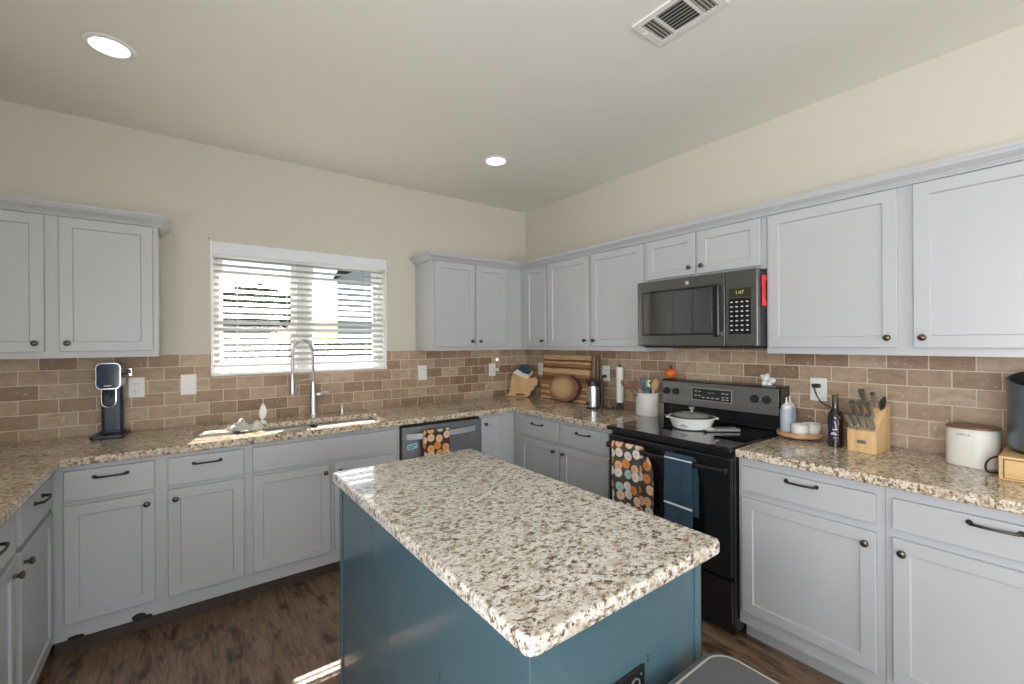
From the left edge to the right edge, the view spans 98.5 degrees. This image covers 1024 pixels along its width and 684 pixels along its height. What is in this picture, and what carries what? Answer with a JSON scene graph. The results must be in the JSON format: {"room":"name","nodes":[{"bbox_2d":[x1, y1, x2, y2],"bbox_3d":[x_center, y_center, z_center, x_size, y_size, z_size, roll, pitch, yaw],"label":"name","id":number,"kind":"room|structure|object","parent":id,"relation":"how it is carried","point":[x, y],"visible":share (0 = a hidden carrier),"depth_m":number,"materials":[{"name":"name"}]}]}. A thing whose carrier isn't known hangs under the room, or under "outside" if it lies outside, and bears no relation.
{"room":"kitchen","nodes":[
{"label":"kitchen","id":0,"kind":"room"},
{"bbox_2d":[0,100,525,511],"bbox_3d":[-1.427,0.085,3.280,4.097,2.696,0.148,0,0,-37],"label":"wall","id":1,"kind":"structure","parent":0,"point":[207,193],"depth_m":2.83,"materials":[{"name":"beige paint"}]},
{"bbox_2d":[0,209,160,358],"bbox_3d":[-2.415,-0.287,2.236,0.978,0.738,0.350,0,0,-37],"label":"upper cabinet","id":2,"kind":"object","parent":1,"relation":"attached to","point":[70,287],"visible":1,"depth_m":2.23,"materials":[{"name":"paint"}]},
{"bbox_2d":[0,194,170,237],"bbox_3d":[-2.397,-0.656,2.251,1.029,0.058,0.353,0,0,-37],"label":"crown molding","id":3,"kind":"structure","parent":1,"relation":"attached to","point":[7,202],"depth_m":2.23,"materials":[{"name":"paint"}]},
{"bbox_2d":[129,377,144,397],"bbox_3d":[-2.209,0.268,2.595,0.072,0.117,0.009,0,0,-37],"label":"wall outlet","id":4,"kind":"object","parent":1,"relation":"attached to","point":[136,385],"visible":1,"depth_m":2.59,"materials":[{"name":"white plastic"}]},
{"bbox_2d":[180,374,195,394],"bbox_3d":[-2.012,0.264,2.743,0.080,0.125,0.008,0,0,-37],"label":"blank plate","id":5,"kind":"object","parent":1,"relation":"attached to","point":[187,382],"visible":1,"depth_m":2.74,"materials":[{"name":"white plastic"}]},
{"bbox_2d":[0,349,525,443],"bbox_3d":[-1.383,0.296,3.224,3.817,0.444,0.008,0,0,-37],"label":"backsplash","id":6,"kind":"structure","parent":1,"relation":"attached to","point":[48,398],"depth_m":2.81,"materials":[{"name":"tile"}]},
{"bbox_2d":[210,241,386,375],"bbox_3d":[-1.503,-0.217,3.219,1.160,0.869,0.158,0,0,-37],"label":"window","id":7,"kind":"structure","parent":1,"relation":"in","point":[254,370],"depth_m":3.20,"materials":[{"name":"white plastic"}]},
{"bbox_2d":[212,241,384,367],"bbox_3d":[-1.480,-0.243,3.188,1.136,0.812,0.075,0,0,-37],"label":"window blind","id":8,"kind":"object","parent":7,"relation":"attached to","point":[225,248],"visible":0.99,"depth_m":3.13,"materials":[{"name":"plastic"}]},
{"bbox_2d":[418,365,426,379],"bbox_3d":[-0.748,0.257,3.689,0.078,0.122,0.010,0,0,-37],"label":"light switch","id":9,"kind":"object","parent":1,"relation":"attached to","point":[422,369],"visible":1,"depth_m":3.69,"materials":[{"name":"white plastic"}]},
{"bbox_2d":[415,260,520,350],"bbox_3d":[-0.226,-0.301,3.876,1.175,0.738,0.350,0,0,-37],"label":"upper cabinet","id":10,"kind":"object","parent":1,"relation":"attached to","point":[460,306],"visible":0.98,"depth_m":3.60,"materials":[{"name":"paint"}]},
{"bbox_2d":[409,140,1023,269],"bbox_3d":[0.569,-0.675,2.514,0.920,0.058,3.487,0,0,-37],"label":"crown molding","id":11,"kind":"structure","parent":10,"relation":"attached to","point":[1011,152],"depth_m":2.15,"materials":[{"name":"paint"}]},
{"bbox_2d":[489,363,495,375],"bbox_3d":[-0.184,0.258,4.112,0.072,0.117,0.009,0,0,-37],"label":"wall outlet","id":12,"kind":"object","parent":1,"relation":"attached to","point":[491,365],"visible":0.98,"depth_m":4.11,"materials":[{"name":"white plastic"}]},
{"bbox_2d":[36,570,843,683],"bbox_3d":[0.839,1.469,0.266,4.097,0.100,7.680,0,0,-37],"label":"floor","id":13,"kind":"structure","parent":0,"point":[290,634],"depth_m":2.04,"materials":[{"name":"brown wood"}]},
{"bbox_2d":[0,514,25,683],"bbox_3d":[-1.777,0.996,1.129,0.660,0.875,0.554,0,0,-37],"label":"base cabinet","id":14,"kind":"object","parent":13,"relation":"on","point":[7,530],"visible":0.98,"depth_m":1.45,"materials":[{"name":"paint"}]},
{"bbox_2d":[11,476,53,683],"bbox_3d":[-2.109,0.999,1.573,0.660,0.875,0.553,0,0,-37],"label":"base cabinet","id":15,"kind":"object","parent":13,"relation":"on","point":[33,554],"visible":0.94,"depth_m":1.70,"materials":[{"name":"paint"}]},
{"bbox_2d":[50,456,162,655],"bbox_3d":[-2.064,0.998,2.300,0.388,0.875,0.660,0,0,-37],"label":"base cabinet","id":16,"kind":"object","parent":13,"relation":"on","point":[107,516],"visible":0.99,"depth_m":2.07,"materials":[{"name":"paint"}]},
{"bbox_2d":[161,445,248,622],"bbox_3d":[-1.760,0.996,2.527,0.372,0.875,0.660,0,0,-37],"label":"base cabinet","id":17,"kind":"object","parent":13,"relation":"on","point":[205,545],"visible":1,"depth_m":2.29,"materials":[{"name":"paint"}]},
{"bbox_2d":[247,418,398,597],"bbox_3d":[-1.264,0.993,2.902,0.870,0.875,0.654,0,0,-37],"label":"base cabinet","id":18,"kind":"object","parent":13,"relation":"on","point":[293,495],"visible":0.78,"depth_m":2.57,"materials":[{"name":"paint"}]},
{"bbox_2d":[0,394,665,526],"bbox_3d":[-0.695,0.533,2.302,3.805,0.038,2.291,0,0,-37],"label":"countertop","id":19,"kind":"structure","parent":18,"relation":"on","point":[25,467],"depth_m":2.48,"materials":[{"name":"beige stone"}]},
{"bbox_2d":[89,362,132,440],"bbox_3d":[-2.217,0.319,2.454,0.168,0.408,0.190,0,0,-31],"label":"coffee maker","id":20,"kind":"object","parent":19,"relation":"on","point":[110,377],"visible":1,"depth_m":2.44,"materials":[{"name":"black plastic"}]},
{"bbox_2d":[194,429,257,437],"bbox_3d":[-1.642,0.514,2.535,0.300,0.002,0.170,0,0,-37],"label":"drying mat","id":21,"kind":"object","parent":19,"relation":"on","point":[213,432],"visible":0.69,"depth_m":2.50,"materials":[{"name":"fabric"}]},
{"bbox_2d":[226,418,267,431],"bbox_3d":[-1.562,0.479,2.595,0.170,0.059,0.170,0,0,36],"label":"cloth","id":22,"kind":"object","parent":21,"relation":"on","point":[240,425],"visible":1,"depth_m":2.56,"materials":[{"name":"white fabric"}]},
{"bbox_2d":[259,403,266,423],"bbox_3d":[-1.589,0.453,2.807,0.052,0.132,0.054,0,0,36],"label":"dish brush","id":23,"kind":"object","parent":19,"relation":"on","point":[262,411],"visible":0.84,"depth_m":2.80,"materials":[{"name":"white plastic"}]},
{"bbox_2d":[289,339,328,416],"bbox_3d":[-1.407,0.248,3.043,0.081,0.540,0.263,0,0,44],"label":"spring faucet","id":24,"kind":"object","parent":19,"relation":"on","point":[313,393],"visible":1,"depth_m":3.05,"materials":[{"name":"metal"}]},
{"bbox_2d":[339,403,351,414],"bbox_3d":[-1.194,0.478,3.153,0.088,0.078,0.042,0,0,8],"label":"soap pump","id":25,"kind":"object","parent":19,"relation":"on","point":[341,405],"visible":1,"depth_m":3.15,"materials":[{"name":"metal"}]},
{"bbox_2d":[506,364,537,396],"bbox_3d":[0.095,0.357,4.109,0.305,0.301,0.057,0,0,23],"label":"board","id":26,"kind":"object","parent":19,"relation":"on","point":[521,384],"visible":1,"depth_m":4.10,"materials":[{"name":"brown wood"}]},
{"bbox_2d":[549,374,581,401],"bbox_3d":[0.450,0.390,3.753,0.056,0.232,0.376,0,0,-37],"label":"live edge slab","id":27,"kind":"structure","parent":19,"relation":"on","point":[567,388],"depth_m":3.73,"materials":[{"name":"brown wood"}]},
{"bbox_2d":[541,355,591,403],"bbox_3d":[0.461,0.310,3.832,0.066,0.391,0.580,0,0,-37],"label":"cutting board","id":28,"kind":"object","parent":19,"relation":"on","point":[578,366],"visible":0.74,"depth_m":3.81,"materials":[{"name":"brown wood"}]},
{"bbox_2d":[586,378,603,408],"bbox_3d":[0.622,0.389,3.352,0.105,0.232,0.125,0,0,-23],"label":"electric kettle","id":29,"kind":"object","parent":19,"relation":"on","point":[592,402],"visible":1,"depth_m":3.32,"materials":[{"name":"metal"}]},
{"bbox_2d":[595,356,600,404],"bbox_3d":[0.684,0.310,3.522,0.062,0.390,0.062,0,0,-37],"label":"pepper mill","id":30,"kind":"object","parent":19,"relation":"on","point":[597,359],"visible":0.71,"depth_m":3.51,"materials":[{"name":"brown wood"}]},
{"bbox_2d":[602,375,614,408],"bbox_3d":[0.725,0.383,3.407,0.078,0.243,0.260,0,0,-4],"label":"cord","id":31,"kind":"object","parent":19,"relation":"on","point":[603,376],"visible":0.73,"depth_m":3.49,"materials":[{"name":"black plastic"}]},
{"bbox_2d":[616,365,623,409],"bbox_3d":[0.812,0.336,3.304,0.060,0.336,0.059,0,0,-37],"label":"paper towel roll","id":32,"kind":"object","parent":19,"relation":"on","point":[619,370],"visible":1,"depth_m":3.29,"materials":[{"name":"white paper"}]},
{"bbox_2d":[635,391,658,416],"bbox_3d":[0.929,0.424,3.030,0.154,0.158,0.154,0,0,-37],"label":"utensil crock","id":33,"kind":"object","parent":19,"relation":"on","point":[647,405],"visible":0.99,"depth_m":2.97,"materials":[{"name":"white ceramic"}]},
{"bbox_2d":[621,380,637,395],"bbox_3d":[0.848,0.358,3.015,0.210,0.200,0.014,0,0,-2],"label":"wooden spoon","id":34,"kind":"object","parent":33,"relation":"in","point":[625,384],"visible":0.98,"depth_m":3.01,"materials":[{"name":"brown wood"}]},
{"bbox_2d":[632,380,641,392],"bbox_3d":[0.896,0.368,3.018,0.149,0.219,0.012,0,0,4],"label":"slotted turner","id":35,"kind":"object","parent":33,"relation":"in","point":[635,383],"visible":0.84,"depth_m":3.02,"materials":[{"name":"brown wood"}]},
{"bbox_2d":[640,377,647,392],"bbox_3d":[0.910,0.357,3.036,0.056,0.234,0.058,0,0,36],"label":"whisk","id":36,"kind":"object","parent":33,"relation":"in","point":[643,388],"visible":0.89,"depth_m":3.03,"materials":[{"name":"teal plastic"}]},
{"bbox_2d":[646,380,650,393],"bbox_3d":[0.935,0.367,3.022,0.030,0.212,0.015,0,0,38],"label":"spreader","id":37,"kind":"object","parent":33,"relation":"in","point":[648,381],"visible":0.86,"depth_m":3.02,"materials":[{"name":"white plastic"}]},
{"bbox_2d":[651,379,658,392],"bbox_3d":[0.962,0.362,3.007,0.075,0.225,0.014,0,0,30],"label":"spatula","id":38,"kind":"object","parent":33,"relation":"in","point":[655,383],"visible":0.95,"depth_m":3.00,"materials":[{"name":"brown wood"}]},
{"bbox_2d":[399,416,480,460],"bbox_3d":[-0.648,0.987,3.329,0.624,0.842,0.657,0,0,-37],"label":"dishwasher","id":39,"kind":"object","parent":13,"relation":"on","point":[464,433],"visible":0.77,"depth_m":3.11,"materials":[{"name":"grey metal"}]},
{"bbox_2d":[423,427,449,455],"bbox_3d":[-0.516,0.738,3.018,0.190,0.283,0.033,0,0,-37],"label":"towel","id":40,"kind":"object","parent":39,"relation":"hanging from","point":[435,441],"visible":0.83,"depth_m":3.01,"materials":[{"name":"multicoloured fabric"}]},
{"bbox_2d":[477,412,514,464],"bbox_3d":[-0.279,0.987,3.640,0.333,0.875,0.654,0,0,-37],"label":"base cabinet","id":41,"kind":"object","parent":13,"relation":"on","point":[497,431],"visible":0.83,"depth_m":3.40,"materials":[{"name":"paint"}]},
{"bbox_2d":[515,412,517,465],"bbox_3d":[0.160,0.941,3.594,0.310,0.788,0.037,0,0,-37],"label":"cabinet filler","id":42,"kind":"object","parent":41,"relation":"attached to","point":[516,413],"visible":0.07,"depth_m":3.50,"materials":[{"name":"paint"}]},
{"bbox_2d":[339,488,701,683],"bbox_3d":[-0.096,0.987,1.426,0.563,0.876,1.184,0,0,-37],"label":"kitchen island","id":43,"kind":"object","parent":13,"relation":"on","point":[400,623],"visible":0.6,"depth_m":1.08,"materials":[{"name":"blue paint"}]},
{"bbox_2d":[332,449,719,656],"bbox_3d":[-0.086,0.529,1.440,0.642,0.038,1.242,0,0,-37],"label":"island countertop","id":44,"kind":"structure","parent":43,"relation":"on","point":[541,559],"depth_m":1.13,"materials":[{"name":"beige stone"}]},
{"bbox_2d":[614,663,644,683],"bbox_3d":[0.243,0.774,0.941,0.128,0.120,0.008,0,0,-37],"label":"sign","id":45,"kind":"object","parent":43,"relation":"attached to","point":[636,676],"visible":1,"depth_m":0.96,"materials":[{"name":"black plastic"}]},
{"bbox_2d":[518,412,611,498],"bbox_3d":[0.561,0.982,3.261,0.660,0.875,0.976,0,0,-37],"label":"base cabinet","id":46,"kind":"object","parent":13,"relation":"on","point":[576,455],"visible":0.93,"depth_m":3.02,"materials":[{"name":"paint"}]},
{"bbox_2d":[606,378,789,634],"bbox_3d":[1.043,0.833,2.546,0.722,1.170,0.750,0,0,-37],"label":"electric range","id":47,"kind":"object","parent":13,"relation":"on","point":[753,409],"visible":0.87,"depth_m":2.32,"materials":[{"name":"black metal"}]},
{"bbox_2d":[611,440,653,514],"bbox_3d":[0.667,0.811,2.465,0.048,0.477,0.260,0,0,-37],"label":"towel","id":48,"kind":"object","parent":47,"relation":"hanging from","point":[632,473],"visible":0.87,"depth_m":2.45,"materials":[{"name":"multicoloured fabric"}]},
{"bbox_2d":[664,366,676,377],"bbox_3d":[1.081,0.201,3.008,0.077,0.082,0.077,0,0,32],"label":"ornament","id":49,"kind":"object","parent":47,"relation":"on","point":[670,373],"visible":1,"depth_m":2.98,"materials":[{"name":"orange ceramic"}]},
{"bbox_2d":[664,451,698,528],"bbox_3d":[0.850,0.797,2.223,0.049,0.460,0.169,0,0,-37],"label":"towel","id":50,"kind":"object","parent":47,"relation":"hanging from","point":[681,481],"visible":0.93,"depth_m":2.21,"materials":[{"name":"blue fabric"}]},
{"bbox_2d":[665,407,718,430],"bbox_3d":[1.038,0.435,2.550,0.259,0.121,0.259,0,0,-40],"label":"casserole dish","id":51,"kind":"object","parent":47,"relation":"on","point":[691,420],"visible":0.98,"depth_m":2.47,"materials":[{"name":"white ceramic"}]},
{"bbox_2d":[607,415,779,453],"bbox_3d":[1.039,0.509,2.539,0.622,0.026,0.741,0,0,-37],"label":"cooktop","id":52,"kind":"object","parent":47,"relation":"in","point":[659,428],"depth_m":2.39,"materials":[{"name":"black glass"}]},
{"bbox_2d":[703,427,740,431],"bbox_3d":[1.159,0.485,2.450,0.200,0.019,0.060,0,0,0],"label":"spoon rest","id":53,"kind":"object","parent":47,"relation":"on","point":[709,429],"visible":0.92,"depth_m":2.42,"materials":[{"name":"metal"}]},
{"bbox_2d":[760,373,775,384],"bbox_3d":[1.462,0.211,2.516,0.048,0.066,0.079,0,0,-37],"label":"figurine","id":54,"kind":"object","parent":47,"relation":"on","point":[766,379],"visible":1,"depth_m":2.51,"materials":[{"name":"white ceramic"}]},
{"bbox_2d":[668,653,780,683],"bbox_3d":[0.435,1.084,0.867,0.400,0.674,0.290,0,0,-37],"label":"trash can","id":55,"kind":"object","parent":13,"relation":"on","point":[710,668],"visible":1,"depth_m":1.00,"materials":[{"name":"metal"}]},
{"bbox_2d":[739,457,886,683],"bbox_3d":[1.469,0.976,2.048,0.660,0.875,0.545,0,0,-37],"label":"base cabinet","id":56,"kind":"object","parent":13,"relation":"on","point":[813,545],"visible":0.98,"depth_m":1.84,"materials":[{"name":"paint"}]},
{"bbox_2d":[735,436,1023,514],"bbox_3d":[1.645,0.518,1.817,0.641,0.038,1.131,0,0,-37],"label":"countertop","id":57,"kind":"structure","parent":56,"relation":"on","point":[927,473],"depth_m":1.74,"materials":[{"name":"beige stone"}]},
{"bbox_2d":[776,428,823,440],"bbox_3d":[1.503,0.483,2.305,0.208,0.034,0.208,0,0,-37],"label":"round wooden tray","id":58,"kind":"object","parent":57,"relation":"on","point":[787,435],"visible":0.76,"depth_m":2.23,"materials":[{"name":"brown wood"}]},
{"bbox_2d":[780,397,792,432],"bbox_3d":[1.466,0.387,2.354,0.060,0.186,0.060,0,0,-37],"label":"squeeze bottle","id":59,"kind":"object","parent":58,"relation":"on","point":[786,411],"visible":0.94,"depth_m":2.33,"materials":[{"name":"plastic"}]},
{"bbox_2d":[788,396,795,422],"bbox_3d":[1.512,0.387,2.400,0.060,0.186,0.060,0,0,-37],"label":"squeeze bottle","id":60,"kind":"object","parent":58,"relation":"on","point":[789,401],"visible":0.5,"depth_m":2.37,"materials":[{"name":"plastic"}]},
{"bbox_2d":[790,423,808,434],"bbox_3d":[1.486,0.452,2.277,0.082,0.055,0.082,0,0,-37],"label":"ramekin","id":61,"kind":"object","parent":58,"relation":"on","point":[796,428],"visible":0.91,"depth_m":2.25,"materials":[{"name":"white ceramic"}]},
{"bbox_2d":[802,422,820,434],"bbox_3d":[1.562,0.452,2.301,0.082,0.055,0.082,0,0,-37],"label":"ramekin","id":62,"kind":"object","parent":58,"relation":"on","point":[814,428],"visible":0.66,"depth_m":2.27,"materials":[{"name":"white ceramic"}]},
{"bbox_2d":[827,395,843,447],"bbox_3d":[1.550,0.376,2.115,0.065,0.247,0.063,0,0,-37],"label":"bottle","id":63,"kind":"object","parent":57,"relation":"on","point":[835,434],"visible":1,"depth_m":2.10,"materials":[{"name":"black glass"}]},
{"bbox_2d":[812,384,892,447],"bbox_3d":[1.708,0.360,2.219,0.054,0.275,0.349,0,0,-31],"label":"cord","id":64,"kind":"object","parent":57,"relation":"on","point":[814,386],"visible":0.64,"depth_m":2.33,"materials":[{"name":"black plastic"}]},
{"bbox_2d":[847,402,889,454],"bbox_3d":[1.645,0.392,2.033,0.154,0.215,0.110,0,0,-31],"label":"knife block","id":65,"kind":"object","parent":57,"relation":"on","point":[876,442],"visible":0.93,"depth_m":1.99,"materials":[{"name":"brown wood"}]},
{"bbox_2d":[843,411,854,428],"bbox_3d":[1.544,0.357,2.019,0.066,0.081,0.022,0,0,-31],"label":"kitchen knife","id":66,"kind":"object","parent":65,"relation":"in","point":[847,415],"visible":0.98,"depth_m":2.01,"materials":[{"name":"metal"}]},
{"bbox_2d":[849,400,858,413],"bbox_3d":[1.580,0.312,2.034,0.072,0.089,0.019,0,0,-31],"label":"kitchen knife","id":67,"kind":"object","parent":65,"relation":"in","point":[852,403],"visible":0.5,"depth_m":2.02,"materials":[{"name":"metal"}]},
{"bbox_2d":[850,412,861,429],"bbox_3d":[1.557,0.357,1.997,0.066,0.081,0.022,0,0,-31],"label":"kitchen knife","id":68,"kind":"object","parent":65,"relation":"in","point":[854,416],"visible":0.95,"depth_m":1.99,"materials":[{"name":"metal"}]},
{"bbox_2d":[856,401,866,414],"bbox_3d":[1.595,0.312,2.009,0.072,0.089,0.019,0,0,-31],"label":"kitchen knife","id":69,"kind":"object","parent":65,"relation":"in","point":[860,404],"visible":0.56,"depth_m":2.00,"materials":[{"name":"metal"}]},
{"bbox_2d":[857,413,868,430],"bbox_3d":[1.571,0.357,1.974,0.066,0.081,0.022,0,0,-31],"label":"kitchen knife","id":70,"kind":"object","parent":65,"relation":"in","point":[861,417],"visible":0.97,"depth_m":1.97,"materials":[{"name":"metal"}]},
{"bbox_2d":[858,389,868,408],"bbox_3d":[1.628,0.263,2.038,0.078,0.097,0.024,0,0,-31],"label":"kitchen knife","id":71,"kind":"object","parent":65,"relation":"on","point":[863,395],"visible":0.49,"depth_m":2.02,"materials":[{"name":"metal"}]},
{"bbox_2d":[864,414,875,431],"bbox_3d":[1.585,0.357,1.951,0.066,0.081,0.022,0,0,-31],"label":"kitchen knife","id":72,"kind":"object","parent":65,"relation":"in","point":[868,417],"visible":1,"depth_m":1.95,"materials":[{"name":"metal"}]},
{"bbox_2d":[864,402,875,420],"bbox_3d":[1.611,0.311,1.983,0.072,0.089,0.019,0,0,-31],"label":"kitchen knife","id":73,"kind":"object","parent":65,"relation":"in","point":[868,405],"visible":0.78,"depth_m":1.97,"materials":[{"name":"metal"}]},
{"bbox_2d":[870,392,878,407],"bbox_3d":[1.658,0.266,2.016,0.064,0.077,0.016,0,0,-31],"label":"kitchen knife","id":74,"kind":"object","parent":65,"relation":"on","point":[872,394],"visible":0.98,"depth_m":2.01,"materials":[{"name":"metal"}]},
{"bbox_2d":[879,396,885,410],"bbox_3d":[1.675,0.278,1.994,0.041,0.066,0.021,0,0,-28],"label":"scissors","id":75,"kind":"object","parent":65,"relation":"on","point":[882,403],"visible":1,"depth_m":1.99,"materials":[{"name":"black plastic"}]},
{"bbox_2d":[945,422,1001,469],"bbox_3d":[1.870,0.419,1.790,0.154,0.158,0.156,0,0,-31],"label":"bin","id":76,"kind":"object","parent":57,"relation":"on","point":[970,445],"visible":0.97,"depth_m":1.74,"materials":[{"name":"beige ceramic"}]},
{"bbox_2d":[984,456,997,473],"bbox_3d":[1.847,0.465,1.676,0.120,0.063,0.021,0,0,-13],"label":"cord","id":77,"kind":"object","parent":57,"relation":"on","point":[990,458],"visible":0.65,"depth_m":1.67,"materials":[{"name":"black plastic"}]},
{"bbox_2d":[998,444,1023,482],"bbox_3d":[1.984,0.454,1.584,0.334,0.086,0.290,0,0,-37],"label":"drawer box","id":78,"kind":"object","parent":57,"relation":"on","point":[1010,463],"visible":0.9,"depth_m":1.58,"materials":[{"name":"beige wood"}]},
{"bbox_2d":[1006,371,1023,453],"bbox_3d":[1.981,0.256,1.599,0.250,0.309,0.250,0,0,-37],"label":"canister","id":79,"kind":"object","parent":78,"relation":"on","point":[1014,382],"visible":1,"depth_m":1.63,"materials":[{"name":"black plastic"}]},
{"bbox_2d":[885,487,1023,683],"bbox_3d":[1.802,0.974,1.604,0.660,0.875,0.564,0,0,-37],"label":"base cabinet","id":80,"kind":"object","parent":13,"relation":"on","point":[955,570],"visible":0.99,"depth_m":1.51,"materials":[{"name":"paint"}]},
{"bbox_2d":[0,0,1023,213],"bbox_3d":[0.822,-1.327,0.266,4.097,0.100,7.680,0,0,-37],"label":"ceiling","id":81,"kind":"structure","parent":0,"point":[412,94],"depth_m":2.08,"materials":[{"name":"paint"}]},
{"bbox_2d":[81,32,136,59],"bbox_3d":[-1.714,-1.257,1.879,0.176,0.008,0.176,0,0,-37],"label":"recessed light","id":82,"kind":"object","parent":81,"relation":"in","point":[107,45],"visible":1,"depth_m":1.87,"materials":[{"name":"white plastic"}]},
{"bbox_2d":[89,37,129,55],"bbox_3d":[-1.714,-1.260,1.879,0.132,0.002,0.132,0,0,-37],"label":"diffuser","id":83,"kind":"object","parent":82,"relation":"attached to","point":[108,46],"depth_m":1.88,"materials":[{"name":"white plastic"}]},
{"bbox_2d":[483,155,507,165],"bbox_3d":[-0.113,-1.267,3.089,0.176,0.008,0.176,0,0,-37],"label":"recessed light","id":84,"kind":"object","parent":81,"relation":"in","point":[494,160],"visible":1,"depth_m":3.08,"materials":[{"name":"white plastic"}]},
{"bbox_2d":[487,158,504,164],"bbox_3d":[-0.113,-1.270,3.089,0.132,0.002,0.132,0,0,-37],"label":"diffuser","id":85,"kind":"object","parent":84,"relation":"attached to","point":[490,161],"depth_m":3.10,"materials":[{"name":"white plastic"}]},
{"bbox_2d":[632,0,728,45],"bbox_3d":[0.649,-1.269,1.718,0.190,0.014,0.298,0,0,-37],"label":"ceiling vent","id":86,"kind":"object","parent":81,"relation":"in","point":[672,18],"visible":1,"depth_m":1.73,"materials":[{"name":"white metal"}]},
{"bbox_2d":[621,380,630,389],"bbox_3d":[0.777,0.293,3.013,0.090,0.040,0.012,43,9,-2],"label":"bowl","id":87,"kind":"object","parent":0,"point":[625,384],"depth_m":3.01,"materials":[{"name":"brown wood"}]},
{"bbox_2d":[525,24,1023,453],"bbox_3d":[2.411,0.061,1.450,0.148,2.696,7.400,0,0,-37],"label":"wall","id":88,"kind":"structure","parent":0,"point":[970,98],"depth_m":2.29,"materials":[{"name":"beige paint"}]},
{"bbox_2d":[520,264,548,349],"bbox_3d":[0.290,-0.304,3.870,0.350,0.738,0.374,0,0,-37],"label":"upper cabinet","id":89,"kind":"object","parent":88,"relation":"attached to","point":[534,280],"visible":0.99,"depth_m":3.77,"materials":[{"name":"paint"}]},
{"bbox_2d":[538,362,542,374],"bbox_3d":[0.274,0.254,4.173,0.009,0.118,0.080,0,0,-37],"label":"wall outlet","id":90,"kind":"object","parent":88,"relation":"attached to","point":[540,365],"visible":0.94,"depth_m":4.17,"materials":[{"name":"white plastic"}]},
{"bbox_2d":[602,366,609,380],"bbox_3d":[0.753,0.251,3.533,0.009,0.122,0.074,0,0,-37],"label":"wall outlet","id":91,"kind":"object","parent":88,"relation":"attached to","point":[605,369],"visible":0.86,"depth_m":3.53,"materials":[{"name":"white plastic"}]},
{"bbox_2d":[548,243,672,350],"bbox_3d":[0.691,-0.306,3.336,0.350,0.738,0.959,0,0,-37],"label":"upper cabinet","id":92,"kind":"object","parent":88,"relation":"attached to","point":[593,299],"visible":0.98,"depth_m":3.20,"materials":[{"name":"paint"}]},
{"bbox_2d":[646,216,766,281],"bbox_3d":[1.198,-0.529,2.656,0.350,0.298,0.738,0,0,-37],"label":"upper cabinet","id":93,"kind":"object","parent":88,"relation":"attached to","point":[740,245],"visible":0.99,"depth_m":2.52,"materials":[{"name":"paint"}]},
{"bbox_2d":[638,268,766,347],"bbox_3d":[1.159,-0.171,2.624,0.441,0.410,0.733,0,0,-37],"label":"microwave","id":94,"kind":"object","parent":93,"relation":"attached to","point":[722,309],"visible":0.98,"depth_m":2.45,"materials":[{"name":"black metal"}]},
{"bbox_2d":[761,275,766,305],"bbox_3d":[1.287,-0.263,2.252,0.040,0.158,0.016,0,0,-37],"label":"clip","id":95,"kind":"object","parent":94,"relation":"attached to","point":[763,277],"visible":1,"depth_m":2.25,"materials":[{"name":"plastic"}]},
{"bbox_2d":[526,350,1023,453],"bbox_3d":[1.310,0.280,2.805,0.008,0.444,3.892,0,0,-37],"label":"backsplash","id":96,"kind":"structure","parent":88,"relation":"attached to","point":[924,394],"depth_m":2.20,"materials":[{"name":"tile"}]},
{"bbox_2d":[810,377,826,400],"bbox_3d":[1.636,0.253,2.355,0.009,0.122,0.078,0,0,-37],"label":"wall outlet","id":97,"kind":"object","parent":88,"relation":"attached to","point":[821,392],"visible":0.84,"depth_m":2.35,"materials":[{"name":"white plastic"}]},
{"bbox_2d":[814,390,821,395],"bbox_3d":[1.634,0.273,2.353,0.004,0.028,0.034,0,0,-37],"label":"receptacle","id":98,"kind":"object","parent":97,"relation":"attached to","point":[819,392],"depth_m":2.35,"materials":[{"name":"white plastic"}]},
{"bbox_2d":[767,160,1023,356],"bbox_3d":[1.754,-0.313,1.915,0.350,0.738,1.110,0,0,-37],"label":"upper cabinet","id":99,"kind":"object","parent":88,"relation":"attached to","point":[935,267],"visible":1,"depth_m":1.84,"materials":[{"name":"paint"}]},
{"label":"outside","id":100,"kind":"structure","parent":0,"visible":0},
{"bbox_3d":[-17.981,1.910,28.584,80.000,0.250,59.500,0,0,-37],"label":"ground","id":101,"kind":"structure","parent":100,"visible":0},
{"bbox_2d":[223,292,251,344],"bbox_3d":[-10.465,-0.248,14.669,2.793,3.983,2.971,0,0,32],"label":"tree","id":102,"kind":"object","parent":101,"relation":"on","point":[224,293],"visible":0.04,"depth_m":14.75,"materials":[{"name":"green plant"}]},
{"bbox_2d":[226,281,282,339],"bbox_3d":[-11.344,-0.412,18.482,3.078,4.321,2.993,0,0,1],"label":"tree","id":103,"kind":"object","parent":101,"relation":"on","point":[239,288],"visible":0.2,"depth_m":18.24,"materials":[{"name":"green plant"}]},
{"bbox_2d":[234,283,290,339],"bbox_3d":[-12.803,-0.688,22.474,3.199,4.889,3.262,0,0,-27],"label":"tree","id":104,"kind":"object","parent":101,"relation":"on","point":[260,289],"visible":0.12,"depth_m":22.21,"materials":[{"name":"green plant"}]},
{"bbox_2d":[223,343,371,358],"bbox_3d":[-4.345,0.846,10.367,18.000,1.710,0.060,0,0,-37],"label":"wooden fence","id":105,"kind":"object","parent":101,"relation":"on","point":[264,344],"visible":0.02,"depth_m":9.81,"materials":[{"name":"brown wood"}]},
{"bbox_2d":[333,270,371,350],"bbox_3d":[-4.046,-1.001,19.044,5.700,5.400,5.100,0,0,-37],"label":"neighbouring house","id":106,"kind":"structure","parent":101,"relation":"on","point":[338,271],"depth_m":17.40,"materials":[{"name":"white"}]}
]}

